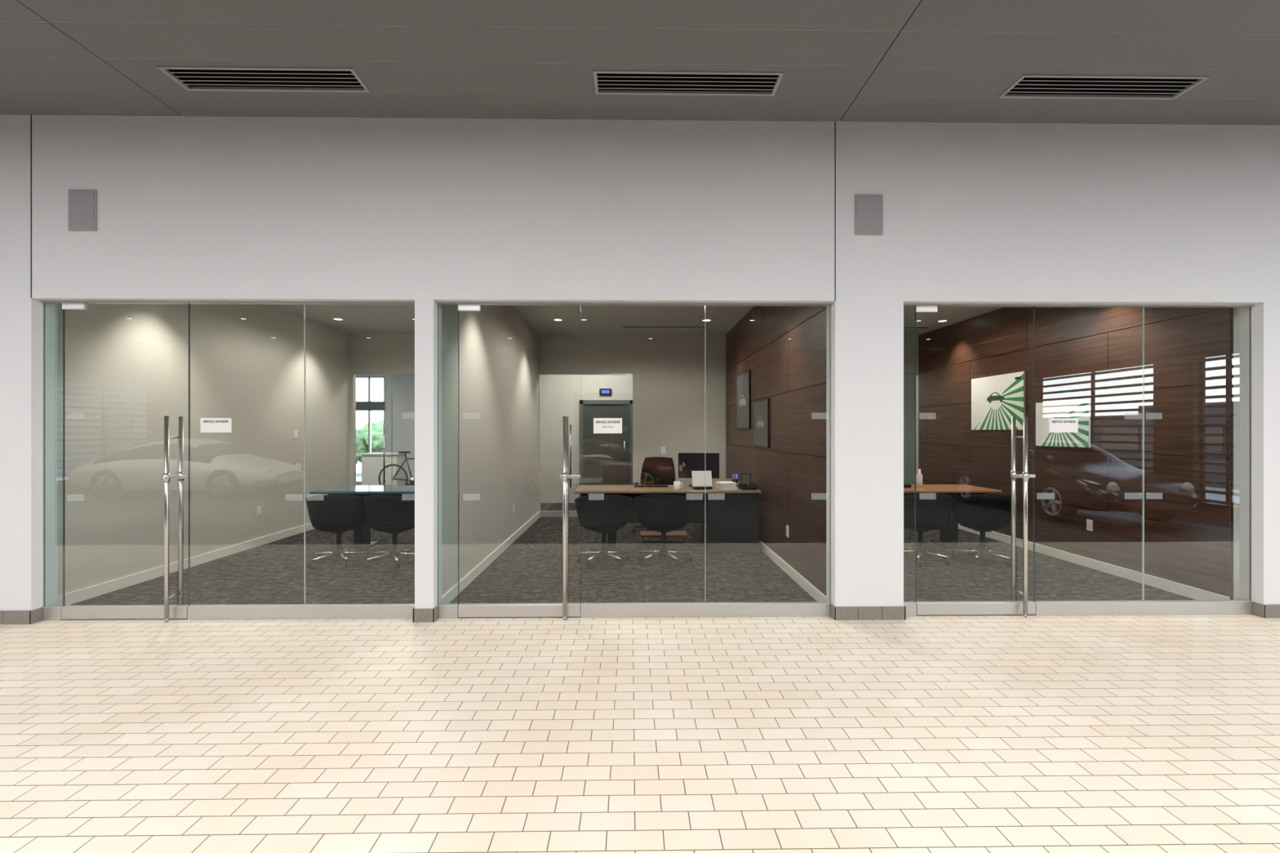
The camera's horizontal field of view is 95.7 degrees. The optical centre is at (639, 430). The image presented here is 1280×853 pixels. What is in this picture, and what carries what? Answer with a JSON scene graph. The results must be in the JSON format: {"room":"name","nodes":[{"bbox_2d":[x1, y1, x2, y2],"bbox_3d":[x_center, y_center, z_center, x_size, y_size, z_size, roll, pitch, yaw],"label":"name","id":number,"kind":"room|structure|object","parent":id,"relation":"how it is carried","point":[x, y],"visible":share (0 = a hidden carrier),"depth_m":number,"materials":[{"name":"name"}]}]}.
{"room":"car showroom","nodes":[
{"label":"car showroom","id":0,"kind":"room"},
{"bbox_2d":[57,303,349,595],"bbox_3d":[-4.851,-0.080,7.091,0.120,3.060,5.090,0,0,-1],"label":"wall","id":1,"kind":"structure","parent":0,"point":[126,366],"depth_m":6.16,"materials":[{"name":"grey paint"}]},
{"bbox_2d":[57,523,315,605],"bbox_3d":[-4.783,1.400,7.092,0.015,0.100,5.090,0,0,-1],"label":"baseboard","id":2,"kind":"structure","parent":1,"relation":"attached to","point":[86,593],"depth_m":5.79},
{"bbox_2d":[257,506,261,516],"bbox_3d":[-4.788,1.015,7.287,0.011,0.116,0.076,0,0,-1],"label":"wall outlet","id":3,"kind":"object","parent":1,"relation":"attached to","point":[259,508],"visible":1,"depth_m":7.28,"materials":[{"name":"white plastic"}]},
{"bbox_2d":[293,430,297,438],"bbox_3d":[-4.800,0.050,8.087,0.011,0.116,0.076,0,0,-1],"label":"light switch","id":4,"kind":"object","parent":1,"relation":"attached to","point":[295,432],"visible":1,"depth_m":8.08,"materials":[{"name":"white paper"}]},
{"bbox_2d":[355,374,414,483],"bbox_3d":[-0.011,-0.080,10.396,18.900,3.060,11.550,0,0,-1],"label":"wall","id":5,"kind":"structure","parent":0,"point":[399,388],"depth_m":15.92,"materials":[{"name":"white paint"}]},
{"bbox_2d":[355,376,385,483],"bbox_3d":[-7.773,-0.025,15.961,1.550,2.950,0.120,0,0,-1],"label":"window","id":6,"kind":"structure","parent":5,"relation":"in","point":[369,406],"depth_m":15.93,"materials":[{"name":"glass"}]},
{"bbox_2d":[442,305,538,595],"bbox_3d":[-1.691,-0.080,7.140,0.080,3.060,5.090,0,0,-1],"label":"wall","id":7,"kind":"structure","parent":0,"point":[499,348],"depth_m":6.20,"materials":[{"name":"beige paint"}]},
{"bbox_2d":[442,511,1229,603],"bbox_3d":[1.496,1.400,7.189,6.485,0.100,5.090,0,0,-1],"label":"baseboard","id":8,"kind":"structure","parent":7,"relation":"attached to","point":[1175,588],"depth_m":5.79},
{"bbox_2d":[540,374,579,502],"bbox_3d":[-2.329,-0.080,13.786,2.170,3.060,4.400,0,0,-1],"label":"wall","id":9,"kind":"structure","parent":0,"point":[557,392],"depth_m":11.60,"materials":[{"name":"grey paint"}]},
{"bbox_2d":[68,483,1195,605],"bbox_3d":[-0.010,1.500,10.321,18.700,0.100,11.400,0,0,-1],"label":"floor","id":10,"kind":"structure","parent":0,"point":[530,570],"depth_m":5.72,"materials":[{"name":"grey carpet"}]},
{"bbox_2d":[306,494,370,568],"bbox_3d":[-3.300,1.063,6.359,0.636,0.772,0.616,0,0,-8],"label":"tub chair","id":11,"kind":"object","parent":10,"relation":"on","point":[338,514],"visible":0.94,"depth_m":6.14,"materials":[{"name":"black fabric"}]},
{"bbox_2d":[310,485,414,551],"bbox_3d":[-2.808,1.077,7.602,2.060,0.745,1.750,0,0,-1],"label":"office desk","id":12,"kind":"object","parent":10,"relation":"on","point":[362,535],"visible":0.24,"depth_m":6.97,"materials":[{"name":"teal glass"}]},
{"bbox_2d":[360,452,408,485],"bbox_3d":[-6.271,1.000,14.225,0.900,0.900,0.660,0,0,-1],"label":"cabinet","id":13,"kind":"object","parent":10,"relation":"on","point":[372,462],"depth_m":13.93,"materials":[{"name":"white wood"}]},
{"bbox_2d":[363,495,414,568],"bbox_3d":[-2.677,1.063,6.339,0.636,0.772,0.616,0,0,8],"label":"tub chair","id":14,"kind":"object","parent":10,"relation":"on","point":[393,515],"visible":0.85,"depth_m":6.11,"materials":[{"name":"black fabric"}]},
{"bbox_2d":[377,451,414,485],"bbox_3d":[-5.157,0.959,13.342,1.720,0.983,0.562,0,0,-1],"label":"bicycle","id":15,"kind":"object","parent":10,"relation":"on","point":[411,480],"visible":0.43,"depth_m":13.32,"materials":[{"name":"metal"}]},
{"bbox_2d":[574,494,632,568],"bbox_3d":[-0.400,1.063,6.374,0.636,0.772,0.616,0,0,-7],"label":"tub chair","id":16,"kind":"object","parent":10,"relation":"on","point":[603,514],"visible":1,"depth_m":6.14,"materials":[{"name":"black fabric"}]},
{"bbox_2d":[630,457,675,533],"bbox_3d":[0.217,0.918,8.194,0.670,1.065,0.689,0,0,11],"label":"office chair","id":17,"kind":"object","parent":10,"relation":"on","point":[655,470],"visible":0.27,"depth_m":8.43,"materials":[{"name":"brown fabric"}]},
{"bbox_2d":[635,494,692,567],"bbox_3d":[0.262,1.063,6.415,0.636,0.772,0.616,0,0,8],"label":"tub chair","id":18,"kind":"object","parent":10,"relation":"on","point":[663,513],"visible":1,"depth_m":6.19,"materials":[{"name":"black fabric"}]},
{"bbox_2d":[640,530,688,545],"bbox_3d":[0.304,1.385,7.476,0.600,0.130,0.300,0,0,-1],"label":"footstool","id":19,"kind":"object","parent":10,"relation":"on","point":[682,534],"visible":0.91,"depth_m":7.38,"materials":[{"name":"brown wood"}]},
{"bbox_2d":[574,478,761,552],"bbox_3d":[0.317,1.077,7.651,2.190,0.745,1.750,0,0,-1],"label":"office desk","id":20,"kind":"object","parent":10,"relation":"on","point":[731,516],"visible":0.74,"depth_m":6.81,"materials":[{"name":"brown wood"}]},
{"bbox_2d":[634,484,667,487],"bbox_3d":[0.137,0.693,7.273,0.420,0.023,0.130,0,0,-1],"label":"keyboard","id":21,"kind":"object","parent":20,"relation":"on","point":[651,485],"visible":1,"depth_m":7.21,"materials":[{"name":"black plastic"}]},
{"bbox_2d":[673,481,683,489],"bbox_3d":[0.453,0.656,6.922,0.103,0.095,0.080,0,0,30],"label":"coffee mug","id":22,"kind":"object","parent":20,"relation":"on","point":[676,484],"visible":1,"depth_m":6.89,"materials":[{"name":"white ceramic"}]},
{"bbox_2d":[678,453,719,486],"bbox_3d":[0.743,0.494,7.348,0.520,0.420,0.170,0,0,11],"label":"computer monitor","id":23,"kind":"object","parent":20,"relation":"on","point":[687,462],"visible":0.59,"depth_m":7.35,"materials":[{"name":"black plastic"}]},
{"bbox_2d":[691,471,712,489],"bbox_3d":[0.752,0.596,6.982,0.240,0.216,0.120,0,0,-7],"label":"holder","id":24,"kind":"object","parent":20,"relation":"on","point":[698,477],"visible":1,"depth_m":7.00,"materials":[{"name":"white plastic"}]},
{"bbox_2d":[715,480,737,489],"bbox_3d":[1.042,0.663,6.997,0.206,0.082,0.258,0,0,-12],"label":"paper stack","id":25,"kind":"object","parent":20,"relation":"on","point":[728,485],"visible":1,"depth_m":6.89,"materials":[{"name":"white paper"}]},
{"bbox_2d":[732,474,737,486],"bbox_3d":[1.188,0.624,7.239,0.070,0.160,0.070,0,0,-1],"label":"pen cup","id":26,"kind":"object","parent":20,"relation":"on","point":[735,480],"visible":0.44,"depth_m":7.22,"materials":[{"name":"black plastic"}]},
{"bbox_2d":[741,472,751,484],"bbox_3d":[1.335,0.618,7.296,0.120,0.163,0.045,0,0,28],"label":"picture frame","id":27,"kind":"object","parent":20,"relation":"on","point":[745,477],"visible":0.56,"depth_m":7.29,"materials":[{"name":"black plastic"}]},
{"bbox_2d":[737,482,757,489],"bbox_3d":[1.292,0.666,6.961,0.180,0.075,0.200,0,0,-7],"label":"desk phone","id":28,"kind":"object","parent":20,"relation":"on","point":[741,486],"visible":1,"depth_m":6.87,"materials":[{"name":"black plastic"}]},
{"bbox_2d":[903,493,951,566],"bbox_3d":[3.119,1.063,6.459,0.636,0.772,0.616,0,0,-7],"label":"tub chair","id":29,"kind":"object","parent":10,"relation":"on","point":[932,510],"visible":0.8,"depth_m":6.22,"materials":[{"name":"black fabric"}]},
{"bbox_2d":[903,484,1002,550],"bbox_3d":[3.136,1.077,7.694,2.250,0.745,1.750,0,0,-1],"label":"office desk","id":30,"kind":"object","parent":10,"relation":"on","point":[948,534],"visible":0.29,"depth_m":7.08,"materials":[{"name":"brown wood"}]},
{"bbox_2d":[903,483,911,488],"bbox_3d":[3.239,0.666,7.221,0.180,0.075,0.200,0,0,-12],"label":"desk phone","id":31,"kind":"object","parent":30,"relation":"on","point":[905,486],"visible":0.18,"depth_m":7.13,"materials":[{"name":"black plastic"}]},
{"bbox_2d":[915,469,922,487],"bbox_3d":[3.508,0.594,7.275,0.074,0.220,0.074,0,0,-1],"label":"bottle","id":32,"kind":"object","parent":30,"relation":"on","point":[919,476],"visible":1,"depth_m":7.25,"materials":[{"name":"white plastic"}]},
{"bbox_2d":[950,493,1016,566],"bbox_3d":[3.802,1.063,6.439,0.636,0.772,0.616,0,0,6],"label":"tub chair","id":33,"kind":"object","parent":10,"relation":"on","point":[983,513],"visible":0.95,"depth_m":6.22,"materials":[{"name":"black fabric"}]},
{"bbox_2d":[349,333,919,511],"bbox_3d":[-0.001,-0.080,9.761,18.700,3.060,0.100,0,0,-1],"label":"wall","id":34,"kind":"structure","parent":0,"point":[668,371],"depth_m":9.71,"materials":[{"name":"grey paint"}]},
{"bbox_2d":[354,372,414,485],"bbox_3d":[-3.985,0.240,9.667,1.570,2.420,0.104,0,0,-1],"label":"window","id":35,"kind":"structure","parent":34,"relation":"in","point":[355,373],"depth_m":9.62,"materials":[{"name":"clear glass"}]},
{"bbox_2d":[539,373,632,516],"bbox_3d":[-0.901,0.240,9.715,1.560,2.420,0.104,0,0,-1],"label":"window","id":36,"kind":"structure","parent":34,"relation":"in","point":[542,513],"depth_m":9.72,"materials":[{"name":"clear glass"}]},
{"bbox_2d":[661,446,665,453],"bbox_3d":[0.387,0.330,9.711,0.075,0.120,0.012,0,0,-1],"label":"light switch","id":37,"kind":"object","parent":34,"relation":"attached to","point":[663,448],"visible":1,"depth_m":9.71,"materials":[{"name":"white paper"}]},
{"bbox_2d":[903,373,918,375],"bbox_3d":[3.919,0.240,9.790,1.580,2.420,0.104,0,0,-1],"label":"window","id":38,"kind":"structure","parent":34,"relation":"in","point":[904,374],"depth_m":9.81,"materials":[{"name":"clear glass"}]},
{"bbox_2d":[265,304,1003,335],"bbox_3d":[-0.011,-1.659,10.421,18.700,0.102,11.600,0,0,-1],"label":"ceiling","id":39,"kind":"structure","parent":0,"point":[358,318],"depth_m":8.22,"materials":[{"name":"paint"}]},
{"bbox_2d":[332,317,344,319],"bbox_3d":[-4.350,-1.606,8.354,0.154,0.008,0.154,0,0,-1],"label":"recessed light","id":40,"kind":"object","parent":39,"relation":"in","point":[334,318],"visible":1,"depth_m":8.33,"materials":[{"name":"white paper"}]},
{"bbox_2d":[552,318,563,320],"bbox_3d":[-1.190,-1.606,8.403,0.154,0.008,0.154,0,0,-1],"label":"recessed light","id":41,"kind":"object","parent":39,"relation":"in","point":[554,319],"visible":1,"depth_m":8.39,"materials":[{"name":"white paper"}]},
{"bbox_2d":[701,319,711,321],"bbox_3d":[0.969,-1.606,8.436,0.154,0.008,0.154,0,0,-1],"label":"recessed light","id":42,"kind":"object","parent":39,"relation":"in","point":[703,320],"visible":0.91,"depth_m":8.44,"materials":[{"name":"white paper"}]},
{"bbox_2d":[936,320,948,322],"bbox_3d":[4.429,-1.606,8.490,0.154,0.008,0.154,0,0,-1],"label":"recessed light","id":43,"kind":"object","parent":39,"relation":"in","point":[938,321],"visible":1,"depth_m":8.49,"materials":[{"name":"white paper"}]},
{"bbox_2d":[0,614,1279,852],"bbox_3d":[-1.798,1.500,3.067,22.500,0.100,3.050,0,0,-1],"label":"floor","id":44,"kind":"structure","parent":0,"point":[935,733],"depth_m":2.79,"materials":[{"name":"beige tile"}]},
{"bbox_2d":[0,114,1279,614],"bbox_3d":[-1.820,-0.460,4.492,22.500,3.820,0.200,0,0,-1],"label":"wall","id":45,"kind":"structure","parent":0,"point":[425,212],"depth_m":4.43,"materials":[{"name":"white paint"}]},
{"bbox_2d":[30,114,31,297],"bbox_3d":[-4.568,-1.683,4.351,0.007,1.375,0.006,0,0,-1],"label":"trim","id":46,"kind":"structure","parent":45,"relation":"attached to","point":[30,114],"depth_m":4.35,"materials":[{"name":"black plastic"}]},
{"bbox_2d":[67,189,97,231],"bbox_3d":[-4.183,-1.654,4.348,0.205,0.308,0.016,0,0,-1],"label":"wall speaker","id":47,"kind":"object","parent":45,"relation":"attached to","point":[82,203],"visible":1,"depth_m":4.34},
{"bbox_2d":[61,302,191,622],"bbox_3d":[-3.945,0.231,4.447,0.948,2.431,0.196,0,0,-1],"label":"door","id":48,"kind":"structure","parent":45,"relation":"in","point":[166,611],"depth_m":4.43,"materials":[{"name":"clear glass"}]},
{"bbox_2d":[43,302,414,620],"bbox_3d":[-3.140,0.234,4.467,2.856,2.433,0.044,0,0,-1],"label":"window frame","id":49,"kind":"structure","parent":45,"relation":"in","point":[263,611],"depth_m":4.45,"materials":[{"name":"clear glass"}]},
{"bbox_2d":[200,417,231,432],"bbox_3d":[-3.260,-0.041,4.455,0.235,0.112,0.002,0,0,-1],"label":"paper notice","id":50,"kind":"object","parent":49,"relation":"attached to","point":[206,424],"visible":1,"depth_m":4.45,"materials":[{"name":"white paper"}]},
{"bbox_2d":[457,303,580,619],"bbox_3d":[-0.934,0.231,4.494,0.943,2.431,0.196,0,0,-1],"label":"door","id":51,"kind":"structure","parent":45,"relation":"in","point":[564,610],"depth_m":4.47,"materials":[{"name":"clear glass"}]},
{"bbox_2d":[437,303,830,618],"bbox_3d":[-0.040,0.234,4.515,3.052,2.433,0.044,0,0,-1],"label":"window frame","id":52,"kind":"structure","parent":45,"relation":"in","point":[794,609],"depth_m":4.50,"materials":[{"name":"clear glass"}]},
{"bbox_2d":[593,417,622,433],"bbox_3d":[-0.250,-0.037,4.502,0.222,0.119,0.002,0,0,-1],"label":"paper notice","id":53,"kind":"object","parent":52,"relation":"attached to","point":[601,425],"visible":1,"depth_m":4.50,"materials":[{"name":"white paper"}]},
{"bbox_2d":[0,601,1279,624],"bbox_3d":[-1.819,1.400,4.426,22.457,0.100,0.092,0,0,-1],"label":"baseboard","id":54,"kind":"structure","parent":45,"relation":"attached to","point":[837,613],"depth_m":4.43,"materials":[{"name":"grey metal"}]},
{"bbox_2d":[40,300,1253,307],"bbox_3d":[0.133,-0.988,4.518,9.406,0.014,0.050,0,0,-1],"label":"trim","id":55,"kind":"structure","parent":45,"relation":"attached to","point":[43,301],"depth_m":4.49,"materials":[{"name":"metal"}]},
{"bbox_2d":[835,121,835,301],"bbox_3d":[1.496,-1.683,4.445,0.007,1.375,0.006,0,0,-1],"label":"trim","id":56,"kind":"structure","parent":45,"relation":"attached to","point":[835,122],"depth_m":4.44,"materials":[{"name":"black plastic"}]},
{"bbox_2d":[854,194,883,235],"bbox_3d":[1.754,-1.654,4.440,0.215,0.308,0.016,0,0,-1],"label":"wall speaker","id":57,"kind":"object","parent":45,"relation":"attached to","point":[868,208],"visible":1,"depth_m":4.43},
{"bbox_2d":[914,305,1035,617],"bbox_3d":[2.631,0.231,4.549,0.939,2.431,0.196,0,0,-1],"label":"door","id":58,"kind":"structure","parent":45,"relation":"in","point":[1024,607],"depth_m":4.53,"materials":[{"name":"clear glass"}]},
{"bbox_2d":[903,305,1251,616],"bbox_3d":[3.430,0.234,4.569,2.808,2.433,0.044,0,0,-1],"label":"window frame","id":59,"kind":"structure","parent":45,"relation":"in","point":[1149,606],"depth_m":4.56,"materials":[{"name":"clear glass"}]},
{"bbox_2d":[1048,417,1078,432],"bbox_3d":[3.332,-0.041,4.557,0.228,0.112,0.002,0,0,-1],"label":"paper notice","id":60,"kind":"object","parent":59,"relation":"attached to","point":[1055,424],"visible":1,"depth_m":4.56,"materials":[{"name":"white paper"}]},
{"bbox_2d":[0,0,1279,124],"bbox_3d":[-1.727,-2.470,-1.507,22.500,0.200,12.200,0,0,-1],"label":"ceiling","id":61,"kind":"structure","parent":0,"point":[839,60],"depth_m":3.63,"materials":[{"name":"grey paint"}]},
{"bbox_2d":[157,66,370,92],"bbox_3d":[-2.511,-2.376,3.908,1.260,0.028,0.262,0,0,-1],"label":"ceiling vent","id":62,"kind":"object","parent":61,"relation":"in","point":[190,77],"visible":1,"depth_m":3.93,"materials":[{"name":"grey metal"}]},
{"bbox_2d":[592,70,783,96],"bbox_3d":[0.319,-2.376,3.951,1.260,0.028,0.262,0,0,-1],"label":"ceiling vent","id":63,"kind":"object","parent":61,"relation":"in","point":[606,82],"visible":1,"depth_m":3.96,"materials":[{"name":"grey metal"}]},
{"bbox_2d":[998,74,1209,99],"bbox_3d":[3.179,-2.376,3.996,1.260,0.028,0.262,0,0,-1],"label":"ceiling vent","id":64,"kind":"object","parent":61,"relation":"in","point":[1028,86],"visible":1,"depth_m":4.01,"materials":[{"name":"grey metal"}]},
{"bbox_2d":[579,374,915,484],"bbox_3d":[4.054,-0.080,11.734,10.530,3.060,0.100,0,0,-1],"label":"wall","id":65,"kind":"structure","parent":0,"point":[621,385],"depth_m":11.62,"materials":[{"name":"grey paint"}]},
{"bbox_2d":[599,388,611,395],"bbox_3d":[-0.690,-0.775,11.591,0.240,0.130,0.040,0,0,-1],"label":"exit sign","id":66,"kind":"object","parent":65,"relation":"attached to","point":[602,391],"visible":1,"depth_m":11.58,"materials":[{"name":"blue plastic"}]},
{"bbox_2d":[579,400,632,497],"bbox_3d":[-0.670,0.420,11.610,1.080,2.060,0.162,0,0,-1],"label":"door","id":67,"kind":"structure","parent":65,"relation":"in","point":[605,459],"depth_m":11.61,"materials":[{"name":"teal metal"}]},
{"bbox_2d":[725,306,826,595],"bbox_3d":[1.494,-0.080,7.189,0.030,3.060,5.090,0,0,-1],"label":"wall","id":68,"kind":"structure","parent":0,"point":[784,348],"depth_m":5.89,"materials":[{"name":"black walnut wood"}]},
{"bbox_2d":[737,369,751,429],"bbox_3d":[1.451,-0.415,8.143,0.024,0.790,0.900,0,0,-1],"label":"framed picture","id":69,"kind":"object","parent":68,"relation":"attached to","point":[744,380],"visible":1,"depth_m":8.03,"materials":[{"name":"black plastic"}]},
{"bbox_2d":[754,398,769,448],"bbox_3d":[1.468,-0.085,7.019,0.024,0.570,0.750,0,0,-1],"label":"framed picture","id":70,"kind":"object","parent":68,"relation":"attached to","point":[762,407],"visible":1,"depth_m":6.93,"materials":[{"name":"black plastic"}]},
{"bbox_2d":[786,524,788,537],"bbox_3d":[1.494,1.020,5.874,0.011,0.116,0.076,0,0,-1],"label":"wall outlet","id":71,"kind":"object","parent":68,"relation":"attached to","point":[787,526],"depth_m":5.87,"materials":[{"name":"white plastic"}]},
{"bbox_2d":[918,306,1236,599],"bbox_3d":[4.838,-0.080,7.241,0.200,3.060,5.090,0,0,-1],"label":"wall","id":72,"kind":"structure","parent":0,"point":[1094,353],"depth_m":5.83,"materials":[{"name":"brown wood"}]},
{"bbox_2d":[971,371,1025,430],"bbox_3d":[4.719,-0.370,7.674,0.024,0.720,1.100,0,0,-1],"label":"poster","id":73,"kind":"object","parent":72,"relation":"attached to","point":[995,399],"visible":0.86,"depth_m":7.62,"materials":[{"name":"white paper"}]},
{"bbox_2d":[1035,399,1090,447],"bbox_3d":[4.737,-0.075,6.514,0.024,0.510,0.800,0,0,-1],"label":"poster","id":74,"kind":"object","parent":72,"relation":"attached to","point":[1080,409],"visible":0.83,"depth_m":6.46,"materials":[{"name":"white paper"}]},
{"bbox_2d":[1086,519,1093,531],"bbox_3d":[4.750,1.000,6.124,0.011,0.116,0.076,0,0,-1],"label":"wall outlet","id":75,"kind":"object","parent":72,"relation":"attached to","point":[1089,522],"visible":1,"depth_m":6.11,"materials":[{"name":"white plastic"}]},
{"label":"outside","id":76,"kind":"structure","parent":0,"visible":0},
{"bbox_2d":[355,460,361,481],"bbox_3d":[-0.069,1.605,4.420,80.000,0.090,80.000,0,0,-1],"label":"ground","id":77,"kind":"structure","parent":76,"point":[358,466],"depth_m":21.72,"materials":[{"name":"white"}]},
{"bbox_2d":[355,420,383,463],"bbox_3d":[-11.303,0.699,20.521,7.217,2.464,2.823,0,0,-1],"label":"hedge","id":78,"kind":"object","parent":77,"relation":"on","point":[362,434],"visible":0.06,"depth_m":19.90,"materials":[{"name":"green plant"}]}
]}

